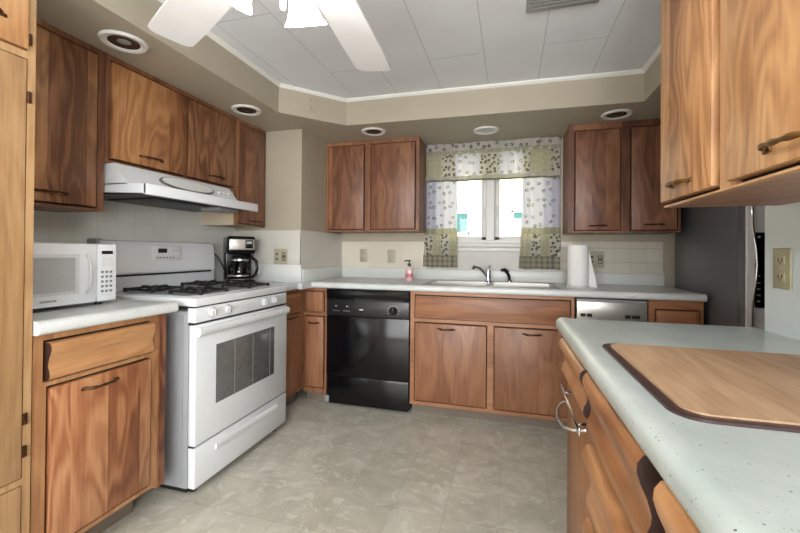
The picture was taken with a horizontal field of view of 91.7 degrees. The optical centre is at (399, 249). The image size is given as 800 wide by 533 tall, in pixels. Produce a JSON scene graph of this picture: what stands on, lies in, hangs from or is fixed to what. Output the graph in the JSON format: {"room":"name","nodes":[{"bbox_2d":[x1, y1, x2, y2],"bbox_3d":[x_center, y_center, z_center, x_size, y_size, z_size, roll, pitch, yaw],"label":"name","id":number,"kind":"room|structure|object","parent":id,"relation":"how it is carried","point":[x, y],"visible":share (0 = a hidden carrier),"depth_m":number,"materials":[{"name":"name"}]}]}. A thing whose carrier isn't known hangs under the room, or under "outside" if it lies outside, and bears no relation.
{"room":"kitchen","nodes":[
{"label":"kitchen","id":0,"kind":"room"},
{"bbox_2d":[234,129,341,233],"bbox_3d":[-0.916,-0.323,3.299,0.590,1.138,0.720,0,0,16],"label":"wall","id":1,"kind":"structure","parent":0,"point":[295,170],"depth_m":2.93,"materials":[{"name":"beige paint"}]},
{"bbox_2d":[202,118,265,227],"bbox_3d":[-1.183,-0.531,2.821,0.325,0.728,0.324,0,0,16],"label":"upper cabinet","id":2,"kind":"object","parent":1,"relation":"attached to","point":[251,140],"visible":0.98,"depth_m":2.74,"materials":[{"name":"brown laminate"}]},
{"bbox_2d":[274,249,287,263],"bbox_3d":[-0.893,0.053,2.902,0.115,0.115,0.009,0,0,16],"label":"wall outlet","id":3,"kind":"object","parent":1,"relation":"attached to","point":[280,255],"visible":1,"depth_m":2.90,"materials":[{"name":"beige plastic"}]},
{"bbox_2d":[275,252,278,260],"bbox_3d":[-0.921,0.053,2.908,0.032,0.064,0.003,0,0,16],"label":"socket","id":4,"kind":"object","parent":3,"relation":"attached to","point":[276,253],"depth_m":2.91,"materials":[{"name":"beige plastic"}]},
{"bbox_2d":[282,252,285,260],"bbox_3d":[-0.866,0.053,2.892,0.032,0.064,0.003,0,0,16],"label":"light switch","id":5,"kind":"object","parent":3,"relation":"attached to","point":[283,253],"depth_m":2.89,"materials":[{"name":"beige plastic"}]},
{"bbox_2d":[234,230,342,268],"bbox_3d":[-0.916,0.059,3.292,0.598,0.402,0.728,0,0,16],"label":"backsplash","id":6,"kind":"structure","parent":1,"relation":"attached to","point":[308,249],"depth_m":2.96,"materials":[{"name":"beige tile"}]},
{"bbox_2d":[102,388,566,532],"bbox_3d":[0.158,1.202,0.455,4.430,0.100,5.780,0,0,16],"label":"floor","id":7,"kind":"structure","parent":0,"point":[329,467],"depth_m":1.92,"materials":[{"name":"tile"}]},
{"bbox_2d":[0,0,36,532],"bbox_3d":[-1.543,0.116,0.897,0.642,2.050,0.843,0,0,16],"label":"pantry cabinet","id":8,"kind":"object","parent":7,"relation":"on","point":[17,17],"visible":1,"depth_m":1.18,"materials":[{"name":"brown wood"}]},
{"bbox_2d":[29,313,165,532],"bbox_3d":[-1.368,0.710,1.547,0.640,0.872,0.504,0,0,16],"label":"base cabinet","id":9,"kind":"object","parent":7,"relation":"on","point":[98,392],"visible":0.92,"depth_m":1.41,"materials":[{"name":"brown wood"}]},
{"bbox_2d":[32,299,177,335],"bbox_3d":[-1.378,0.252,1.569,0.655,0.045,0.532,0,0,16],"label":"countertop","id":10,"kind":"structure","parent":9,"relation":"on","point":[50,320],"depth_m":1.46,"materials":[{"name":"grey laminate"}]},
{"bbox_2d":[32,242,115,308],"bbox_3d":[-1.449,0.103,1.531,0.387,0.258,0.419,0,0,16],"label":"microwave","id":11,"kind":"object","parent":10,"relation":"on","point":[64,274],"visible":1,"depth_m":1.51,"materials":[{"name":"white plastic"}]},
{"bbox_2d":[87,238,289,492],"bbox_3d":[-1.154,0.550,2.242,0.696,1.205,0.782,0,0,16],"label":"stove","id":12,"kind":"object","parent":7,"relation":"on","point":[225,371],"visible":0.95,"depth_m":2.03,"materials":[{"name":"white metal"}]},
{"bbox_2d":[116,283,286,306],"bbox_3d":[-1.143,0.247,2.247,0.635,0.042,0.770,0,0,16],"label":"cooktop","id":13,"kind":"object","parent":12,"relation":"in","point":[223,294],"depth_m":2.03,"materials":[{"name":"white metal"}]},
{"bbox_2d":[284,289,303,406],"bbox_3d":[-1.031,0.721,2.840,0.512,0.872,0.410,0,0,16],"label":"base cabinet","id":14,"kind":"object","parent":7,"relation":"on","point":[294,299],"visible":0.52,"depth_m":2.84,"materials":[{"name":"brown wood"}]},
{"bbox_2d":[251,264,706,301],"bbox_3d":[0.283,0.208,2.788,3.162,0.173,1.031,0,0,16],"label":"countertop","id":15,"kind":"structure","parent":14,"relation":"on","point":[609,285],"depth_m":2.88,"materials":[{"name":"grey laminate"}]},
{"bbox_2d":[214,236,258,282],"bbox_3d":[-1.190,0.074,2.753,0.299,0.334,0.281,1,0,-35],"label":"coffee maker","id":16,"kind":"object","parent":15,"relation":"on","point":[237,250],"visible":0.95,"depth_m":2.74,"materials":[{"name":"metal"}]},
{"bbox_2d":[404,260,412,280],"bbox_3d":[0.070,0.168,3.098,0.072,0.170,0.048,0,0,16],"label":"soap dispenser","id":17,"kind":"object","parent":15,"relation":"on","point":[409,271],"visible":0.95,"depth_m":3.08,"materials":[{"name":"pink plastic"}]},
{"bbox_2d":[472,265,491,281],"bbox_3d":[0.628,0.186,2.991,0.237,0.133,0.060,1,0,-42],"label":"faucet","id":18,"kind":"object","parent":15,"relation":"on","point":[487,273],"visible":1,"depth_m":3.03,"materials":[{"name":"silver metal"}]},
{"bbox_2d":[423,280,560,299],"bbox_3d":[0.666,0.333,2.880,0.934,0.162,0.454,0,0,16],"label":"sink","id":19,"kind":"object","parent":15,"relation":"in","point":[432,282],"visible":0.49,"depth_m":2.96,"materials":[{"name":"metal"}]},
{"bbox_2d":[501,268,511,282],"bbox_3d":[0.819,0.198,2.993,0.102,0.111,0.044,1,0,-17],"label":"sprayer","id":20,"kind":"object","parent":19,"relation":"on","point":[505,270],"visible":0.97,"depth_m":2.98,"materials":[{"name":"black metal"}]},
{"bbox_2d":[566,245,596,287],"bbox_3d":[1.257,0.115,2.716,0.178,0.291,0.150,1,0,-13],"label":"paper towel roll","id":21,"kind":"object","parent":15,"relation":"on","point":[580,272],"visible":0.99,"depth_m":2.66,"materials":[{"name":"white paper"}]},
{"bbox_2d":[303,288,328,399],"bbox_3d":[-0.572,0.727,3.211,0.192,0.872,0.620,0,0,16],"label":"base cabinet","id":22,"kind":"object","parent":7,"relation":"on","point":[315,299],"visible":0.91,"depth_m":2.94,"materials":[{"name":"brown wood"}]},
{"bbox_2d":[324,288,420,411],"bbox_3d":[-0.178,0.724,3.082,0.651,0.853,0.586,0,0,16],"label":"dishwasher","id":23,"kind":"object","parent":7,"relation":"on","point":[368,331],"visible":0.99,"depth_m":2.82,"materials":[{"name":"black plastic"}]},
{"bbox_2d":[410,291,573,429],"bbox_3d":[0.660,0.735,2.861,1.070,0.872,0.620,0,0,16],"label":"base cabinet","id":24,"kind":"object","parent":7,"relation":"on","point":[479,356],"visible":0.87,"depth_m":2.60,"materials":[{"name":"brown wood"}]},
{"bbox_2d":[555,338,592,532],"bbox_3d":[0.771,0.725,1.092,0.638,0.872,0.465,0,0,15],"label":"base cabinet","id":25,"kind":"object","parent":7,"relation":"on","point":[577,403],"visible":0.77,"depth_m":1.15,"materials":[{"name":"brown wood"}]},
{"bbox_2d":[567,297,646,321],"bbox_3d":[1.373,0.731,2.653,0.395,0.848,0.564,0,0,16],"label":"dishwasher","id":26,"kind":"object","parent":7,"relation":"on","point":[635,310],"visible":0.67,"depth_m":2.39,"materials":[{"name":"silver metal"}]},
{"bbox_2d":[582,372,664,532],"bbox_3d":[0.676,0.721,0.664,0.601,0.872,0.450,0,0,15],"label":"base cabinet","id":27,"kind":"object","parent":7,"relation":"on","point":[623,480],"visible":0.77,"depth_m":0.70,"materials":[{"name":"brown wood"}]},
{"bbox_2d":[646,300,703,324],"bbox_3d":[1.708,0.741,2.563,0.283,0.872,0.620,0,0,16],"label":"base cabinet","id":28,"kind":"object","parent":7,"relation":"on","point":[658,311],"visible":0.16,"depth_m":2.30,"materials":[{"name":"brown wood"}]},
{"bbox_2d":[653,480,700,532],"bbox_3d":[0.476,0.715,-0.085,0.601,0.872,1.098,0,0,15],"label":"base cabinet","id":29,"kind":"object","parent":7,"relation":"on","point":[673,517],"visible":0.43,"depth_m":0.45,"materials":[{"name":"brown wood"}]},
{"bbox_2d":[556,317,799,532],"bbox_3d":[0.580,0.260,0.308,0.597,0.045,2.105,0,0,15],"label":"countertop","id":30,"kind":"structure","parent":29,"relation":"on","point":[727,479],"depth_m":0.49,"materials":[{"name":"laminate"}]},
{"bbox_2d":[602,343,799,432],"bbox_3d":[0.667,0.240,0.716,0.446,0.007,0.473,0,0,15],"label":"cutting board","id":31,"kind":"object","parent":30,"relation":"on","point":[757,390],"visible":1,"depth_m":0.69,"materials":[{"name":"brown wood"}]},
{"bbox_2d":[675,206,764,329],"bbox_3d":[2.272,0.294,2.207,0.912,1.770,0.908,0,0,16],"label":"refrigerator","id":32,"kind":"object","parent":7,"relation":"on","point":[720,251],"visible":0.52,"depth_m":2.12,"materials":[{"name":"metal"}]},
{"bbox_2d":[36,0,660,145],"bbox_3d":[0.176,-1.044,0.468,4.230,0.288,5.580,0,0,16],"label":"soffit","id":33,"kind":"structure","parent":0,"point":[206,71],"depth_m":2.44,"materials":[{"name":"beige paint"}]},
{"bbox_2d":[97,30,148,53],"bbox_3d":[-1.200,-0.899,1.689,0.184,0.012,0.184,0,0,16],"label":"recessed light","id":34,"kind":"object","parent":33,"relation":"in","point":[118,40],"visible":1,"depth_m":1.68,"materials":[{"name":"white paint"}]},
{"bbox_2d":[231,104,261,115],"bbox_3d":[-0.985,-0.893,2.494,0.184,0.012,0.184,0,0,16],"label":"recessed light","id":35,"kind":"object","parent":33,"relation":"in","point":[248,110],"visible":1,"depth_m":2.48,"materials":[{"name":"white paint"}]},
{"bbox_2d":[306,97,314,111],"bbox_3d":[-0.608,-0.988,2.647,0.064,0.096,0.007,1,0,-32],"label":"cover plate","id":36,"kind":"object","parent":33,"relation":"attached to","point":[310,102],"visible":1,"depth_m":2.64,"materials":[{"name":"beige paint"}]},
{"bbox_2d":[361,127,385,135],"bbox_3d":[-0.198,-0.884,2.917,0.184,0.012,0.184,0,0,16],"label":"recessed light","id":37,"kind":"object","parent":33,"relation":"in","point":[371,131],"visible":1,"depth_m":2.91,"materials":[{"name":"white paint"}]},
{"bbox_2d":[473,126,498,134],"bbox_3d":[0.636,-0.878,2.868,0.184,0.012,0.184,0,0,16],"label":"recessed light","id":38,"kind":"object","parent":33,"relation":"in","point":[484,130],"visible":1,"depth_m":2.87,"materials":[{"name":"white paint"}]},
{"bbox_2d":[601,109,632,119],"bbox_3d":[1.406,-0.874,2.519,0.184,0.012,0.184,0,0,16],"label":"recessed light","id":39,"kind":"object","parent":33,"relation":"in","point":[619,113],"visible":1,"depth_m":2.51,"materials":[{"name":"white paint"}]},
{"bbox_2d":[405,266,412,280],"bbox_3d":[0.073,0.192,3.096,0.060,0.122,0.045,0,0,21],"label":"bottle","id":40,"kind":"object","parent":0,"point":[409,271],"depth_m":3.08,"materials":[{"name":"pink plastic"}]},
{"bbox_2d":[210,0,660,97],"bbox_3d":[-0.287,-1.143,0.249,2.222,0.100,4.905,0,0,16],"label":"ceiling","id":41,"kind":"structure","parent":0,"point":[426,44],"depth_m":2.02,"materials":[{"name":"white tile"}]},
{"bbox_2d":[148,0,390,70],"bbox_3d":[-0.252,-0.814,0.853,1.424,0.550,1.546,0,0,16],"label":"ceiling fan","id":42,"kind":"object","parent":41,"relation":"hanging from","point":[183,22],"visible":1,"depth_m":1.25,"materials":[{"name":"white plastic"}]},
{"bbox_2d":[158,0,660,101],"bbox_3d":[-0.287,-1.082,0.249,2.222,0.022,4.905,0,0,16],"label":"trim","id":43,"kind":"structure","parent":41,"relation":"attached to","point":[210,34],"depth_m":2.46,"materials":[{"name":"white paint"}]},
{"bbox_2d":[526,0,598,12],"bbox_3d":[0.683,-1.069,1.611,0.300,0.015,0.215,0,0,16],"label":"ceiling vent","id":44,"kind":"object","parent":41,"relation":"in","point":[531,5],"visible":1,"depth_m":1.68,"materials":[{"name":"grey metal"}]},
{"bbox_2d":[303,138,674,369],"bbox_3d":[0.947,-0.025,3.203,4.230,2.400,0.120,0,0,16],"label":"wall","id":45,"kind":"structure","parent":0,"point":[668,239],"depth_m":3.01,"materials":[{"name":"beige paint"}]},
{"bbox_2d":[360,249,366,261],"bbox_3d":[-0.329,0.054,3.490,0.072,0.115,0.009,0,0,16],"label":"wall outlet","id":46,"kind":"object","parent":45,"relation":"attached to","point":[363,252],"visible":1,"depth_m":3.49,"materials":[{"name":"beige plastic"}]},
{"bbox_2d":[326,137,427,232],"bbox_3d":[-0.193,-0.515,3.292,0.798,0.738,0.330,0,0,16],"label":"upper cabinet","id":47,"kind":"object","parent":45,"relation":"attached to","point":[373,186],"visible":0.98,"depth_m":3.14,"materials":[{"name":"brown wood"}]},
{"bbox_2d":[342,242,425,268],"bbox_3d":[-0.158,0.099,3.450,0.790,0.336,0.008,0,0,16],"label":"backsplash","id":48,"kind":"structure","parent":45,"relation":"attached to","point":[376,251],"depth_m":3.44,"materials":[{"name":"beige tile"}]},
{"bbox_2d":[387,250,394,262],"bbox_3d":[-0.077,0.062,3.415,0.072,0.115,0.016,0,0,16],"label":"light switch","id":49,"kind":"object","parent":45,"relation":"attached to","point":[390,253],"visible":1,"depth_m":3.42,"materials":[{"name":"beige plastic"}]},
{"bbox_2d":[426,251,557,271],"bbox_3d":[0.732,0.128,3.199,1.060,0.290,0.004,0,0,16],"label":"backsplash","id":50,"kind":"structure","parent":45,"relation":"attached to","point":[466,260],"depth_m":3.20,"materials":[{"name":"white tile"}]},
{"bbox_2d":[427,146,559,154],"bbox_3d":[0.738,-0.797,3.172,1.045,0.010,0.068,0,0,16],"label":"curtain rod","id":51,"kind":"object","parent":45,"relation":"attached to","point":[557,146],"visible":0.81,"depth_m":3.12,"materials":[{"name":"white paint"}]},
{"bbox_2d":[423,177,457,267],"bbox_3d":[0.341,-0.313,3.264,0.291,0.934,0.038,0,0,16],"label":"window curtain","id":52,"kind":"object","parent":51,"relation":"hanging from","point":[441,235],"visible":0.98,"depth_m":3.26,"materials":[{"name":"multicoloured fabric"}]},
{"bbox_2d":[426,137,560,182],"bbox_3d":[0.725,-0.717,3.132,1.072,0.319,0.033,0,0,16],"label":"curtain valance","id":53,"kind":"object","parent":51,"relation":"hanging from","point":[537,162],"visible":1,"depth_m":3.12,"materials":[{"name":"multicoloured fabric"}]},
{"bbox_2d":[519,177,560,269],"bbox_3d":[1.097,-0.308,3.047,0.304,0.934,0.039,0,0,16],"label":"window curtain","id":54,"kind":"object","parent":51,"relation":"hanging from","point":[540,235],"visible":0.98,"depth_m":3.05,"materials":[{"name":"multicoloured fabric"}]},
{"bbox_2d":[432,145,560,251],"bbox_3d":[0.751,-0.429,3.236,1.090,0.895,0.130,0,0,16],"label":"window","id":55,"kind":"structure","parent":45,"relation":"in","point":[490,240],"depth_m":3.19,"materials":[{"name":"paint"}]},
{"bbox_2d":[589,251,603,267],"bbox_3d":[1.499,0.078,2.970,0.115,0.125,0.009,0,0,16],"label":"wall outlet","id":56,"kind":"object","parent":45,"relation":"attached to","point":[597,257],"visible":0.73,"depth_m":2.97,"materials":[{"name":"beige plastic"}]},
{"bbox_2d":[598,255,601,263],"bbox_3d":[1.526,0.078,2.961,0.032,0.064,0.003,0,0,16],"label":"socket","id":57,"kind":"object","parent":56,"relation":"attached to","point":[599,256],"depth_m":2.96,"materials":[{"name":"beige plastic"}]},
{"bbox_2d":[558,242,663,273],"bbox_3d":[1.589,0.110,2.953,0.722,0.336,0.008,0,0,16],"label":"backsplash","id":58,"kind":"structure","parent":45,"relation":"attached to","point":[619,257],"depth_m":2.92,"materials":[{"name":"tile"}]},
{"bbox_2d":[563,118,680,234],"bbox_3d":[1.556,-0.494,2.779,0.683,0.758,0.360,0,0,16],"label":"upper cabinet","id":59,"kind":"object","parent":45,"relation":"attached to","point":[612,170],"visible":0.98,"depth_m":2.65,"materials":[{"name":"brown wood"}]},
{"bbox_2d":[765,202,799,340],"bbox_3d":[0.703,0.124,-0.629,0.124,2.052,3.755,0,0,15],"label":"wall","id":60,"kind":"structure","parent":0,"point":[782,222],"depth_m":1.12,"materials":[{"name":"white paint"}]},
{"bbox_2d":[661,0,799,207],"bbox_3d":[0.781,-0.606,0.586,0.337,0.943,1.245,0,0,16],"label":"upper cabinet","id":61,"kind":"object","parent":60,"relation":"attached to","point":[730,69],"visible":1,"depth_m":0.88,"materials":[{"name":"brown wood"}]},
{"bbox_2d":[773,248,791,289],"bbox_3d":[1.103,0.056,1.122,0.009,0.118,0.075,0,0,15],"label":"wall outlet","id":62,"kind":"object","parent":60,"relation":"attached to","point":[782,257],"visible":1,"depth_m":1.11,"materials":[{"name":"plastic"}]},
{"bbox_2d":[776,255,784,264],"bbox_3d":[1.101,0.032,1.123,0.004,0.028,0.034,0,0,15],"label":"socket","id":63,"kind":"object","parent":62,"relation":"attached to","point":[780,259],"depth_m":1.12,"materials":[{"name":"plastic"}]},
{"bbox_2d":[776,272,784,281],"bbox_3d":[1.101,0.080,1.123,0.004,0.028,0.034,0,0,15],"label":"socket","id":64,"kind":"object","parent":62,"relation":"attached to","point":[780,276],"depth_m":1.12,"materials":[{"name":"plastic"}]},
{"bbox_3d":[-1.912,-0.061,1.064,0.100,2.400,5.800,0,0,16],"label":"wall","id":65,"kind":"structure","parent":0,"visible":0},
{"bbox_2d":[34,18,104,211],"bbox_3d":[-1.535,-0.541,1.582,0.325,0.728,0.472,0,0,16],"label":"upper cabinet","id":66,"kind":"object","parent":65,"relation":"attached to","point":[70,72],"visible":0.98,"depth_m":1.62,"materials":[{"name":"brown wood"}]},
{"bbox_2d":[33,200,234,280],"bbox_3d":[-1.523,-0.081,2.232,0.008,0.660,1.660,0,0,16],"label":"backsplash","id":67,"kind":"structure","parent":65,"relation":"attached to","point":[117,220],"depth_m":2.21,"materials":[{"name":"white tile"}]},
{"bbox_2d":[104,53,236,191],"bbox_3d":[-1.348,-0.648,2.238,0.325,0.502,0.886,0,0,16],"label":"upper cabinet","id":68,"kind":"object","parent":65,"relation":"attached to","point":[151,124],"visible":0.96,"depth_m":2.07,"materials":[{"name":"brown wood"}]},
{"bbox_2d":[103,163,257,212],"bbox_3d":[-1.266,-0.315,2.183,0.508,0.161,0.798,0,0,16],"label":"range hood","id":69,"kind":"object","parent":68,"relation":"attached to","point":[122,183],"visible":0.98,"depth_m":1.98,"materials":[{"name":"white metal"}]},
{"bbox_2d":[201,207,236,212],"bbox_3d":[-1.115,-0.242,2.398,0.140,0.021,0.160,0,0,16],"label":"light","id":70,"kind":"object","parent":69,"relation":"attached to","point":[208,209],"depth_m":2.34,"materials":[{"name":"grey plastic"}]},
{"label":"outside","id":71,"kind":"structure","parent":0,"visible":0},
{"bbox_3d":[4.563,1.831,16.091,40.000,0.100,26.520,0,0,16],"label":"ground","id":72,"kind":"structure","parent":71,"visible":0},
{"bbox_2d":[457,179,521,236],"bbox_3d":[2.531,-1.268,10.701,13.000,6.000,6.050,0,0,16],"label":"neighbor house","id":73,"kind":"structure","parent":72,"relation":"on","point":[469,193],"depth_m":7.86,"materials":[{"name":"beige"}]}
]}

